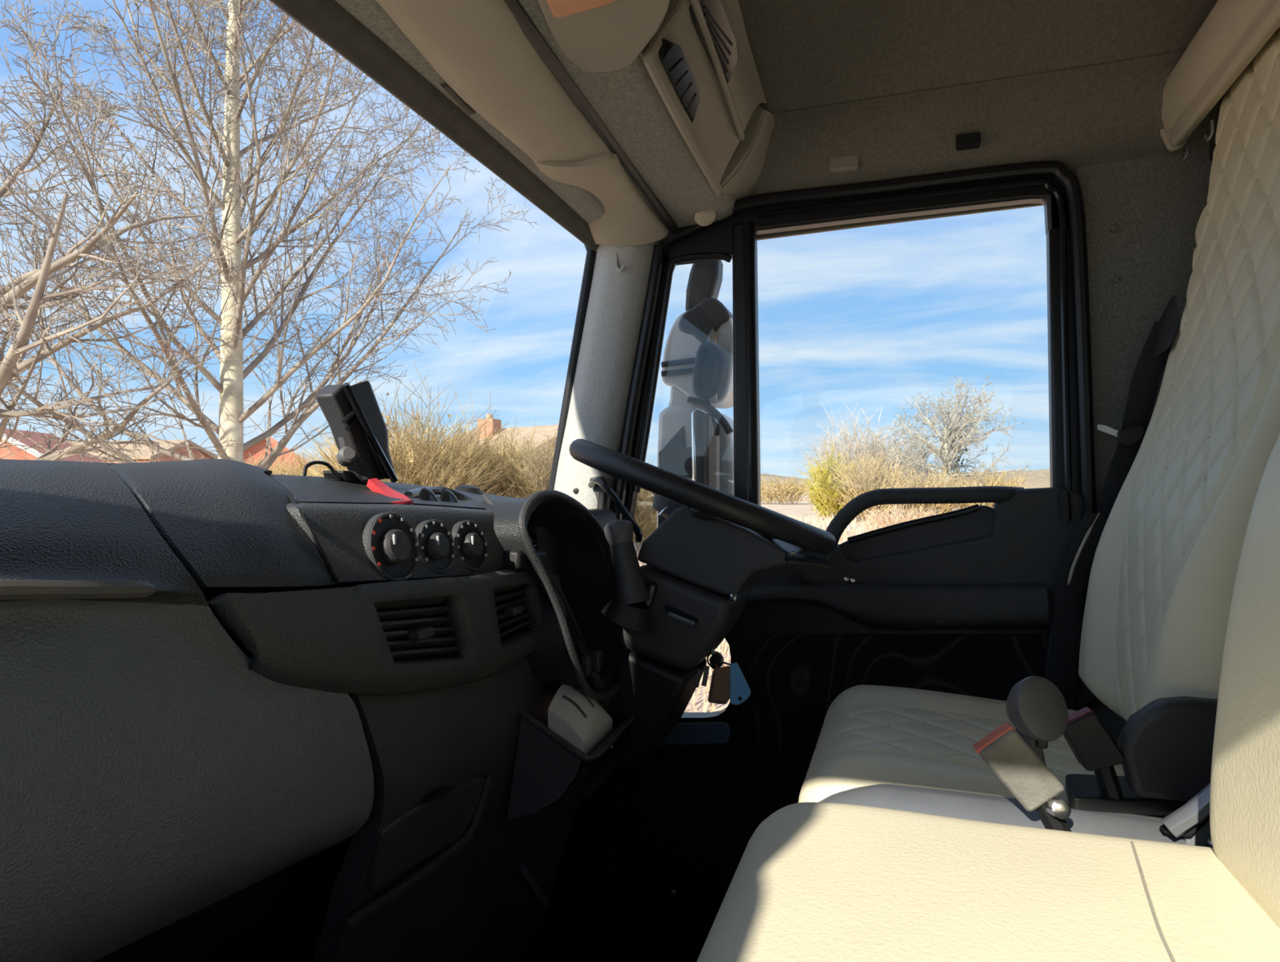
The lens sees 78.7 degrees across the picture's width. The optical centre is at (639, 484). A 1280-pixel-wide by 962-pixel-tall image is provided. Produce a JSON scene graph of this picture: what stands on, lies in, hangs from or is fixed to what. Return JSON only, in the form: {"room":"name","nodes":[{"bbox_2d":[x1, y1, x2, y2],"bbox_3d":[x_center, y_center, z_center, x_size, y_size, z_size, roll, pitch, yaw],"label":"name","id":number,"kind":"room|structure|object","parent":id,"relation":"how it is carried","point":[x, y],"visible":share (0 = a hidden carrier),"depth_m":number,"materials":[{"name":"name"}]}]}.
{"room":"truck cab interior","nodes":[
{"label":"truck cab interior","id":0,"kind":"room"},
{"bbox_2d":[249,904,328,961],"bbox_3d":[-0.756,0.520,1.014,0.050,0.900,2.100,0,0,19],"label":"wall","id":1,"kind":"structure","parent":0,"point":[300,944],"depth_m":1.39,"materials":[{"name":"black plastic"}]},
{"bbox_2d":[269,0,599,250],"bbox_3d":[-0.418,-0.577,0.890,0.080,0.047,2.020,0,0,19],"label":"trim","id":2,"kind":"structure","parent":1,"relation":"attached to","point":[326,20],"depth_m":1.13,"materials":[{"name":"black plastic"}]},
{"bbox_2d":[334,0,604,223],"bbox_3d":[-0.368,-0.587,0.873,0.084,0.025,2.020,0,0,19],"label":"trim","id":3,"kind":"structure","parent":1,"relation":"attached to","point":[370,13],"depth_m":1.11,"materials":[{"name":"grey fabric"}]},
{"bbox_2d":[554,239,661,510],"bbox_3d":[-0.108,-0.170,1.841,0.317,0.821,0.118,0,0,19],"label":"trim","id":4,"kind":"structure","parent":0,"point":[597,411],"depth_m":1.80,"materials":[{"name":"plastic"}]},
{"bbox_2d":[548,244,595,489],"bbox_3d":[-0.171,-0.244,1.878,0.142,0.682,0.022,0,0,24],"label":"trim","id":5,"kind":"structure","parent":4,"relation":"attached to","point":[590,255],"depth_m":1.86,"materials":[{"name":"black rubber"}]},
{"bbox_2d":[588,475,642,542],"bbox_3d":[-0.063,0.065,1.742,0.065,0.169,0.170,0,0,-40],"label":"grab rail","id":6,"kind":"object","parent":4,"relation":"attached to","point":[603,491],"visible":0.78,"depth_m":1.71,"materials":[{"name":"plastic"}]},
{"bbox_2d":[516,865,726,961],"bbox_3d":[0.182,0.950,0.698,2.050,0.060,2.100,0,0,19],"label":"floor","id":7,"kind":"structure","parent":0,"point":[606,917],"depth_m":1.64,"materials":[{"name":"rubber"}]},
{"bbox_2d":[0,458,626,961],"bbox_3d":[-0.494,0.513,0.932,0.590,1.096,1.992,0,0,19],"label":"dashboard","id":8,"kind":"object","parent":7,"relation":"on","point":[239,701],"visible":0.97,"depth_m":0.77,"materials":[{"name":"plastic"}]},
{"bbox_2d":[302,460,353,480],"bbox_3d":[-0.480,-0.022,1.195,0.017,0.030,0.089,0,0,32],"label":"charging cable","id":9,"kind":"object","parent":8,"relation":"on","point":[309,464],"visible":1,"depth_m":1.19,"materials":[{"name":"black plastic"}]},
{"bbox_2d":[315,380,397,483],"bbox_3d":[-0.449,-0.083,1.236,0.081,0.161,0.154,0,0,19],"label":"holder","id":10,"kind":"object","parent":8,"relation":"on","point":[353,415],"visible":0.88,"depth_m":1.21,"materials":[{"name":"plastic"}]},
{"bbox_2d":[205,568,560,695],"bbox_3d":[-0.244,0.182,1.043,0.053,0.179,0.781,0,0,17],"label":"panel","id":11,"kind":"object","parent":8,"relation":"attached to","point":[371,638],"depth_m":0.85,"materials":[{"name":"plastic"}]},
{"bbox_2d":[366,477,413,504],"bbox_3d":[-0.352,0.017,1.109,0.046,0.056,0.194,0,0,-27],"label":"strap","id":12,"kind":"object","parent":8,"relation":"on","point":[374,484],"visible":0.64,"depth_m":1.15,"materials":[{"name":"fabric"}]},
{"bbox_2d":[266,474,518,508],"bbox_3d":[-0.415,0.017,1.415,0.431,0.066,1.026,0,0,19],"label":"tray","id":13,"kind":"object","parent":8,"relation":"on","point":[300,491],"depth_m":1.09,"materials":[{"name":"plastic"}]},
{"bbox_2d":[373,595,457,658],"bbox_3d":[-0.292,0.178,0.950,0.082,0.098,0.200,0,0,19],"label":"air vent","id":14,"kind":"object","parent":8,"relation":"attached to","point":[401,631],"depth_m":0.94,"materials":[{"name":"plastic"}]},
{"bbox_2d":[404,486,473,507],"bbox_3d":[-0.318,0.025,1.249,0.073,0.045,0.183,0,0,19],"label":"sunglasses","id":15,"kind":"object","parent":8,"relation":"on","point":[428,493],"visible":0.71,"depth_m":1.22,"materials":[{"name":"black plastic"}]},
{"bbox_2d":[493,583,530,637],"bbox_3d":[-0.220,0.190,1.189,0.084,0.087,0.176,0,0,19],"label":"air vent","id":16,"kind":"object","parent":8,"relation":"attached to","point":[512,602],"depth_m":1.21,"materials":[{"name":"plastic"}]},
{"bbox_2d":[532,542,538,551],"bbox_3d":[-0.176,0.105,1.273,0.012,0.021,0.030,0,0,19],"label":"rocker switch","id":17,"kind":"object","parent":8,"relation":"attached to","point":[535,544],"depth_m":1.28,"materials":[{"name":"black plastic"}]},
{"bbox_2d":[518,862,573,952],"bbox_3d":[-0.245,0.651,1.433,0.239,0.350,0.070,0,0,19],"label":"pedal","id":18,"kind":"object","parent":8,"relation":"attached to","point":[555,909],"depth_m":1.40,"materials":[{"name":"rubber"}]},
{"bbox_2d":[506,706,634,821],"bbox_3d":[-0.111,0.429,1.292,0.163,0.191,0.218,0,0,19],"label":"panel","id":19,"kind":"object","parent":8,"relation":"attached to","point":[547,768],"visible":0.82,"depth_m":1.20,"materials":[{"name":"plastic"}]},
{"bbox_2d":[547,684,612,755],"bbox_3d":[-0.095,0.386,1.272,0.061,0.121,0.125,0,0,19],"label":"lever","id":20,"kind":"object","parent":19,"relation":"in","point":[581,720],"visible":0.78,"depth_m":1.24,"materials":[{"name":"grey plastic"}]},
{"bbox_2d":[581,653,591,676],"bbox_3d":[-0.087,0.296,1.283,0.014,0.034,0.018,0,0,19],"label":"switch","id":21,"kind":"object","parent":8,"relation":"attached to","point":[586,660],"depth_m":1.27,"materials":[{"name":"plastic"}]},
{"bbox_2d":[591,649,602,671],"bbox_3d":[-0.073,0.299,1.327,0.014,0.034,0.018,0,0,19],"label":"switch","id":22,"kind":"object","parent":8,"relation":"attached to","point":[597,655],"depth_m":1.32,"materials":[{"name":"plastic"}]},
{"bbox_2d":[608,505,838,766],"bbox_3d":[0.137,0.268,1.354,0.422,0.467,0.287,0,0,19],"label":"column","id":23,"kind":"structure","parent":8,"relation":"attached to","point":[698,574],"depth_m":1.33,"materials":[{"name":"plastic"}]},
{"bbox_2d":[600,519,651,631],"bbox_3d":[-0.023,0.150,1.306,0.084,0.183,0.088,0,0,19],"label":"lever","id":24,"kind":"object","parent":23,"relation":"attached to","point":[627,609],"visible":1,"depth_m":1.29,"materials":[{"name":"plastic"}]},
{"bbox_2d":[642,577,657,609],"bbox_3d":[-0.003,0.189,1.348,0.072,0.058,0.030,0,0,19],"label":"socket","id":25,"kind":"object","parent":23,"relation":"attached to","point":[651,584],"depth_m":1.33,"materials":[{"name":"black plastic"}]},
{"bbox_2d":[568,438,835,553],"bbox_3d":[0.110,0.018,1.409,0.474,0.203,0.501,0,0,19],"label":"steering wheel","id":26,"kind":"object","parent":23,"relation":"attached to","point":[672,491],"visible":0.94,"depth_m":1.19,"materials":[{"name":"plastic"}]},
{"bbox_2d":[693,648,724,687],"bbox_3d":[0.123,0.304,1.395,0.056,0.121,0.013,0,0,19],"label":"bunch","id":27,"kind":"object","parent":23,"relation":"hanging from","point":[716,656],"visible":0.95,"depth_m":1.39,"materials":[{"name":"metal"}]},
{"bbox_2d":[707,663,729,704],"bbox_3d":[0.141,0.348,1.382,0.041,0.076,0.014,0,0,19],"label":"tag","id":28,"kind":"object","parent":27,"relation":"hanging from","point":[719,690],"visible":1,"depth_m":1.38,"materials":[{"name":"brown leather"}]},
{"bbox_2d":[720,660,751,704],"bbox_3d":[0.162,0.347,1.371,0.068,0.075,0.010,0,0,29],"label":"tag","id":29,"kind":"object","parent":27,"relation":"hanging from","point":[740,690],"visible":1,"depth_m":1.36,"materials":[{"name":"blue plastic"}]},
{"bbox_2d":[670,888,676,897],"bbox_3d":[0.075,0.912,1.748,0.016,0.016,0.016,0,0,19],"label":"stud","id":30,"kind":"object","parent":7,"relation":"on","point":[673,891],"visible":1,"depth_m":1.74,"materials":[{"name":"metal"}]},
{"bbox_2d":[696,433,1279,961],"bbox_3d":[0.380,0.330,0.463,0.755,1.180,0.710,0,0,19],"label":"passenger seat","id":31,"kind":"object","parent":7,"relation":"on","point":[813,881],"visible":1,"depth_m":0.64,"materials":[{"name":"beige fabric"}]},
{"bbox_2d":[696,801,1279,961],"bbox_3d":[0.347,0.408,0.474,0.686,0.160,0.710,0,0,19],"label":"seat cushion","id":32,"kind":"object","parent":31,"relation":"on","point":[814,881],"depth_m":0.64,"materials":[{"name":"beige leather"}]},
{"bbox_2d":[817,773,1203,846],"bbox_3d":[0.563,0.590,0.913,0.755,0.420,0.290,0,0,19],"label":"console","id":33,"kind":"object","parent":7,"relation":"on","point":[1093,812],"visible":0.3,"depth_m":0.94,"materials":[{"name":"grey plastic"}]},
{"bbox_2d":[973,721,1071,831],"bbox_3d":[0.425,0.331,0.866,0.101,0.125,0.043,0,0,19],"label":"belt buckle","id":34,"kind":"object","parent":33,"relation":"on","point":[1028,778],"visible":0.98,"depth_m":0.86,"materials":[{"name":"black plastic"}]},
{"bbox_2d":[1005,675,1068,765],"bbox_3d":[0.462,0.281,0.908,0.064,0.117,0.064,0,0,19],"label":"handle","id":35,"kind":"object","parent":33,"relation":"attached to","point":[1037,709],"visible":0.95,"depth_m":0.89,"materials":[{"name":"black plastic"}]},
{"bbox_2d":[1065,773,1187,815],"bbox_3d":[0.626,0.390,0.981,0.191,0.020,0.086,0,0,7],"label":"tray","id":36,"kind":"object","parent":33,"relation":"on","point":[1083,793],"depth_m":0.95,"materials":[{"name":"black plastic"}]},
{"bbox_2d":[1160,782,1213,847],"bbox_3d":[0.603,0.365,0.839,0.074,0.095,0.045,0,0,19],"label":"lever","id":37,"kind":"object","parent":33,"relation":"on","point":[1191,820],"visible":0.41,"depth_m":0.84,"materials":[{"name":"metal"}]},
{"bbox_2d":[798,26,1279,817],"bbox_3d":[0.651,0.090,1.210,0.753,1.560,0.560,0,0,19],"label":"seat","id":38,"kind":"object","parent":7,"relation":"on","point":[1164,569],"visible":0.56,"depth_m":1.12,"materials":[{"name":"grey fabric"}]},
{"bbox_2d":[798,684,1166,817],"bbox_3d":[0.534,0.471,1.250,0.506,0.173,0.524,0,0,19],"label":"seat cushion","id":39,"kind":"object","parent":38,"relation":"on","point":[870,735],"depth_m":1.20,"materials":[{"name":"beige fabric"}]},
{"bbox_2d":[1062,706,1125,799],"bbox_3d":[0.556,0.331,0.966,0.072,0.108,0.026,0,0,19],"label":"belt buckle","id":40,"kind":"object","parent":38,"relation":"attached to","point":[1089,740],"visible":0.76,"depth_m":0.95,"materials":[{"name":"black plastic"}]},
{"bbox_2d":[737,0,1217,113],"bbox_3d":[0.348,-0.838,0.564,1.620,0.145,1.950,0,0,19],"label":"ceiling","id":41,"kind":"structure","parent":0,"point":[806,53],"depth_m":1.43,"materials":[{"name":"fabric"}]},
{"bbox_2d":[503,0,774,233],"bbox_3d":[-0.120,-0.721,0.797,0.276,0.317,2.035,0,0,19],"label":"console","id":42,"kind":"object","parent":41,"relation":"attached to","point":[673,89],"visible":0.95,"depth_m":1.23,"materials":[{"name":"beige plastic"}]},
{"bbox_2d":[375,0,668,245],"bbox_3d":[-0.279,-0.584,0.860,0.211,0.090,1.961,0,0,16],"label":"sun visor","id":43,"kind":"object","parent":42,"relation":"attached to","point":[487,64],"visible":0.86,"depth_m":1.14,"materials":[{"name":"plastic"}]},
{"bbox_2d":[658,38,699,122],"bbox_3d":[0.062,-0.618,1.209,0.055,0.024,0.268,0,0,13],"label":"grille","id":44,"kind":"object","parent":42,"relation":"attached to","point":[679,78],"depth_m":1.19,"materials":[{"name":"black plastic"}]},
{"bbox_2d":[694,209,715,226],"bbox_3d":[0.141,-0.592,1.705,0.049,0.046,0.050,0,0,19],"label":"reading lamp","id":45,"kind":"object","parent":42,"relation":"attached to","point":[702,217],"depth_m":1.69,"materials":[{"name":"beige plastic"}]},
{"bbox_2d":[688,0,737,83],"bbox_3d":[0.115,-0.675,1.184,0.059,0.024,0.267,0,0,16],"label":"grille","id":46,"kind":"object","parent":42,"relation":"attached to","point":[713,44],"depth_m":1.18,"materials":[{"name":"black plastic"}]},
{"bbox_2d":[720,103,774,199],"bbox_3d":[0.185,-0.690,1.665,0.212,0.184,0.197,0,0,19],"label":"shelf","id":47,"kind":"object","parent":42,"relation":"attached to","point":[740,175],"depth_m":1.60,"materials":[{"name":"beige plastic"}]},
{"bbox_2d":[1160,0,1279,159],"bbox_3d":[0.703,-0.714,0.609,0.064,0.250,2.104,0,0,19],"label":"rail","id":48,"kind":"object","parent":41,"relation":"attached to","point":[1233,33],"visible":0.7,"depth_m":1.23,"materials":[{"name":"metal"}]},
{"bbox_2d":[1044,147,1213,746],"bbox_3d":[1.144,0.145,1.464,0.705,1.610,0.105,0,0,19],"label":"wall","id":49,"kind":"structure","parent":0,"point":[1142,215],"depth_m":1.52,"materials":[{"name":"fabric"}]},
{"bbox_2d":[559,160,1096,892],"bbox_3d":[0.272,0.209,1.737,1.319,1.706,0.129,0,0,19],"label":"door","id":50,"kind":"structure","parent":49,"relation":"in","point":[962,601],"depth_m":1.67,"materials":[{"name":"black plastic"}]},
{"bbox_2d":[748,50,1225,196],"bbox_3d":[0.674,-0.708,1.564,1.640,0.176,0.165,0,0,19],"label":"trim","id":51,"kind":"structure","parent":49,"relation":"attached to","point":[1108,112],"depth_m":1.53,"materials":[{"name":"fabric"}]},
{"bbox_2d":[1048,295,1178,710],"bbox_3d":[0.886,0.069,1.458,0.089,0.804,0.218,0,0,-43],"label":"belt","id":52,"kind":"object","parent":49,"relation":"attached to","point":[1073,575],"visible":0.86,"depth_m":1.47,"materials":[{"name":"black fabric"}]},
{"bbox_3d":[1.177,0.000,0.363,0.050,1.900,2.120,0,0,19],"label":"wall","id":53,"kind":"structure","parent":0,"visible":0},
{"bbox_2d":[1209,131,1216,160],"bbox_3d":[0.925,-0.600,0.427,0.440,0.040,1.900,0,0,19],"label":"trim","id":54,"kind":"structure","parent":53,"relation":"attached to","point":[1212,141],"depth_m":1.38,"materials":[{"name":"black plastic"}]},
{"label":"outside","id":55,"kind":"structure","parent":0,"visible":0},
{"bbox_2d":[657,260,733,527],"bbox_3d":[0.169,-0.212,2.163,0.220,0.808,0.253,0,0,19],"label":"mirror","id":56,"kind":"object","parent":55,"point":[695,441],"visible":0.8,"depth_m":2.08,"materials":[{"name":"grey glass"}]},
{"bbox_2d":[687,395,733,434],"bbox_3d":[0.186,-0.185,2.067,0.124,0.105,0.018,0,0,19],"label":"mirror arm","id":57,"kind":"object","parent":56,"relation":"attached to","point":[713,422],"depth_m":2.06,"materials":[{"name":"plastic"}]},
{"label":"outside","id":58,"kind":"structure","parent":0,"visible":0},
{"bbox_2d":[633,491,989,711],"bbox_3d":[-1.777,1.950,151.479,540.000,0.317,314.000,0,0,19],"label":"ground","id":59,"kind":"structure","parent":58,"point":[803,508],"depth_m":49.08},
{"bbox_2d":[0,427,106,462],"bbox_3d":[-43.425,-0.950,54.981,7.700,5.800,8.640,0,0,-14],"label":"house","id":60,"kind":"structure","parent":59,"relation":"on","point":[25,441],"depth_m":52.41,"materials":[{"name":"red tile"}]},
{"bbox_2d":[0,36,283,464],"bbox_3d":[-7.947,-1.722,8.550,6.900,7.370,4.156,0,0,-6],"label":"bare tree","id":61,"kind":"object","parent":59,"relation":"on","point":[12,365],"visible":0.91,"depth_m":8.67,"materials":[{"name":"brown plant"}]},
{"bbox_2d":[67,439,217,462],"bbox_3d":[-51.460,-1.250,77.996,15.925,6.400,11.779,0,0,19],"label":"house","id":62,"kind":"structure","parent":59,"relation":"on","point":[145,450],"depth_m":75.25,"materials":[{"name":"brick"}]},
{"bbox_2d":[0,0,537,469],"bbox_3d":[-6.836,-5.439,11.939,8.595,14.792,9.457,0,0,19],"label":"bare tree","id":63,"kind":"object","parent":59,"relation":"on","point":[232,416],"visible":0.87,"depth_m":11.81,"materials":[{"name":"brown plant"}]},
{"bbox_2d":[243,441,314,475],"bbox_3d":[-13.206,0.317,28.154,4.526,3.798,5.091,0,0,-5],"label":"shrub","id":64,"kind":"object","parent":59,"relation":"on","point":[277,460],"visible":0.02,"depth_m":27.92,"materials":[{"name":"beige plant"}]},
{"bbox_2d":[243,432,315,474],"bbox_3d":[-26.229,-0.750,54.981,6.300,5.400,8.640,0,0,-23],"label":"house","id":65,"kind":"structure","parent":59,"relation":"on","point":[256,450],"depth_m":51.28,"materials":[{"name":"red tile"}]},
{"bbox_2d":[271,436,341,476],"bbox_3d":[-10.230,0.229,26.096,4.394,3.711,4.788,0,0,-36],"label":"shrub","id":66,"kind":"object","parent":59,"relation":"on","point":[301,459],"visible":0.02,"depth_m":25.27,"materials":[{"name":"beige plant"}]},
{"bbox_2d":[274,401,453,476],"bbox_3d":[-7.516,-0.031,22.921,5.457,4.602,4.962,0,0,-44],"label":"shrub","id":67,"kind":"object","parent":59,"relation":"on","point":[322,453],"visible":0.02,"depth_m":22.31,"materials":[{"name":"beige plant"}]},
{"bbox_2d":[291,361,519,496],"bbox_3d":[-5.843,-0.419,19.858,5.598,4.907,5.731,0,0,-4],"label":"shrub","id":68,"kind":"object","parent":59,"relation":"on","point":[424,469],"visible":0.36,"depth_m":19.22,"materials":[{"name":"beige plant"}]},
{"bbox_2d":[387,408,537,497],"bbox_3d":[-5.384,0.017,22.189,5.158,4.225,5.163,0,0,6],"label":"shrub","id":69,"kind":"object","parent":59,"relation":"on","point":[491,443],"visible":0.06,"depth_m":21.19,"materials":[{"name":"beige plant"}]},
{"bbox_2d":[435,422,555,481],"bbox_3d":[-4.853,0.146,23.821,5.289,4.294,5.000,0,0,28],"label":"shrub","id":70,"kind":"object","parent":59,"relation":"on","point":[481,423],"visible":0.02,"depth_m":23.84,"materials":[{"name":"beige plant"}]},
{"bbox_2d":[435,413,558,471],"bbox_3d":[-9.140,-1.750,59.987,12.640,7.400,9.700,0,0,39],"label":"house","id":71,"kind":"structure","parent":59,"relation":"on","point":[550,430],"depth_m":57.58,"materials":[{"name":"orange brick"}]},
{"bbox_2d":[485,413,493,418],"bbox_3d":[-11.592,-5.250,60.156,0.565,0.400,0.565,0,0,19],"label":"chimney pot","id":72,"kind":"object","parent":71,"relation":"on","point":[487,415],"depth_m":59.95,"materials":[{"name":"white ceramic"}]},
{"bbox_2d":[450,416,557,497],"bbox_3d":[-3.717,-0.055,23.032,5.044,4.028,4.896,0,0,14],"label":"shrub","id":73,"kind":"object","parent":59,"relation":"on","point":[511,436],"visible":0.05,"depth_m":22.02,"materials":[{"name":"beige plant"}]},
{"bbox_2d":[472,423,559,497],"bbox_3d":[-2.622,0.121,22.018,5.386,4.112,5.062,0,0,19],"label":"shrub","id":74,"kind":"object","parent":59,"relation":"on","point":[534,486],"visible":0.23,"depth_m":21.01,"materials":[{"name":"beige plant"}]},
{"bbox_2d":[632,459,657,547],"bbox_3d":[-0.380,0.521,23.910,4.012,3.177,4.314,0,0,3],"label":"shrub","id":75,"kind":"object","parent":59,"relation":"on","point":[644,513],"visible":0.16,"depth_m":23.06,"materials":[{"name":"beige plant"}]},
{"bbox_2d":[634,512,905,711],"bbox_3d":[-1.764,1.752,25.485,59.050,0.695,42.160,0,0,19],"label":"meadow grass","id":76,"kind":"structure","parent":59,"relation":"on","point":[829,518],"depth_m":27.03,"materials":[{"name":"beige plant"}]},
{"bbox_2d":[760,473,810,504],"bbox_3d":[14.580,0.362,80.383,8.506,3.214,10.156,0,0,19],"label":"shrub","id":77,"kind":"object","parent":59,"relation":"on","point":[784,489],"visible":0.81,"depth_m":78.80,"materials":[{"name":"beige plant"}]},
{"bbox_2d":[796,441,861,519],"bbox_3d":[10.935,-0.081,43.807,3.719,4.926,4.339,0,0,-13],"label":"shrub","id":78,"kind":"object","parent":59,"relation":"on","point":[824,483],"visible":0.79,"depth_m":43.50,"materials":[{"name":"yellow plant"}]},
{"bbox_2d":[797,401,913,514],"bbox_3d":[13.643,-1.702,50.093,6.958,7.316,6.777,0,0,-11],"label":"shrub","id":79,"kind":"object","parent":59,"relation":"on","point":[851,447],"visible":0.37,"depth_m":49.37,"materials":[{"name":"beige plant"}]},
{"bbox_2d":[820,447,916,519],"bbox_3d":[12.580,-0.045,42.067,4.936,4.020,4.780,0,0,-23],"label":"shrub","id":80,"kind":"object","parent":59,"relation":"on","point":[876,480],"visible":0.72,"depth_m":41.51,"materials":[{"name":"beige plant"}]},
{"bbox_2d":[857,422,937,512],"bbox_3d":[17.146,-1.108,51.911,6.187,6.137,6.029,0,0,-29],"label":"shrub","id":81,"kind":"object","parent":59,"relation":"on","point":[917,469],"visible":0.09,"depth_m":50.85,"materials":[{"name":"beige plant"}]},
{"bbox_2d":[862,503,937,531],"bbox_3d":[10.099,1.247,30.020,3.093,1.431,3.281,0,0,19],"label":"shrub","id":82,"kind":"object","parent":59,"relation":"on","point":[891,517],"visible":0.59,"depth_m":29.80,"materials":[{"name":"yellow plant"}]},
{"bbox_2d":[880,462,964,517],"bbox_3d":[16.459,0.317,46.103,5.404,3.303,5.747,0,0,-34],"label":"shrub","id":83,"kind":"object","parent":59,"relation":"on","point":[938,483],"visible":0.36,"depth_m":45.14,"materials":[{"name":"beige plant"}]},
{"bbox_2d":[859,375,1045,513],"bbox_3d":[18.301,-2.483,48.428,10.407,8.866,9.646,0,0,-33],"label":"bare tree","id":84,"kind":"object","parent":59,"relation":"on","point":[951,446],"visible":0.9,"depth_m":47.13,"materials":[{"name":"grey plant"}]},
{"bbox_2d":[942,461,1044,510],"bbox_3d":[20.668,0.540,46.132,6.393,3.925,5.100,0,0,-12],"label":"shrub","id":85,"kind":"object","parent":59,"relation":"on","point":[998,482],"visible":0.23,"depth_m":45.54,"materials":[{"name":"beige plant"}]},
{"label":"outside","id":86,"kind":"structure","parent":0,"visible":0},
{"bbox_2d":[644,468,1049,491],"bbox_3d":[14.090,-0.301,148.226,512.153,12.942,289.956,0,0,19],"label":"ridge","id":87,"kind":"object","parent":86,"point":[1045,482],"visible":0.03,"depth_m":237.27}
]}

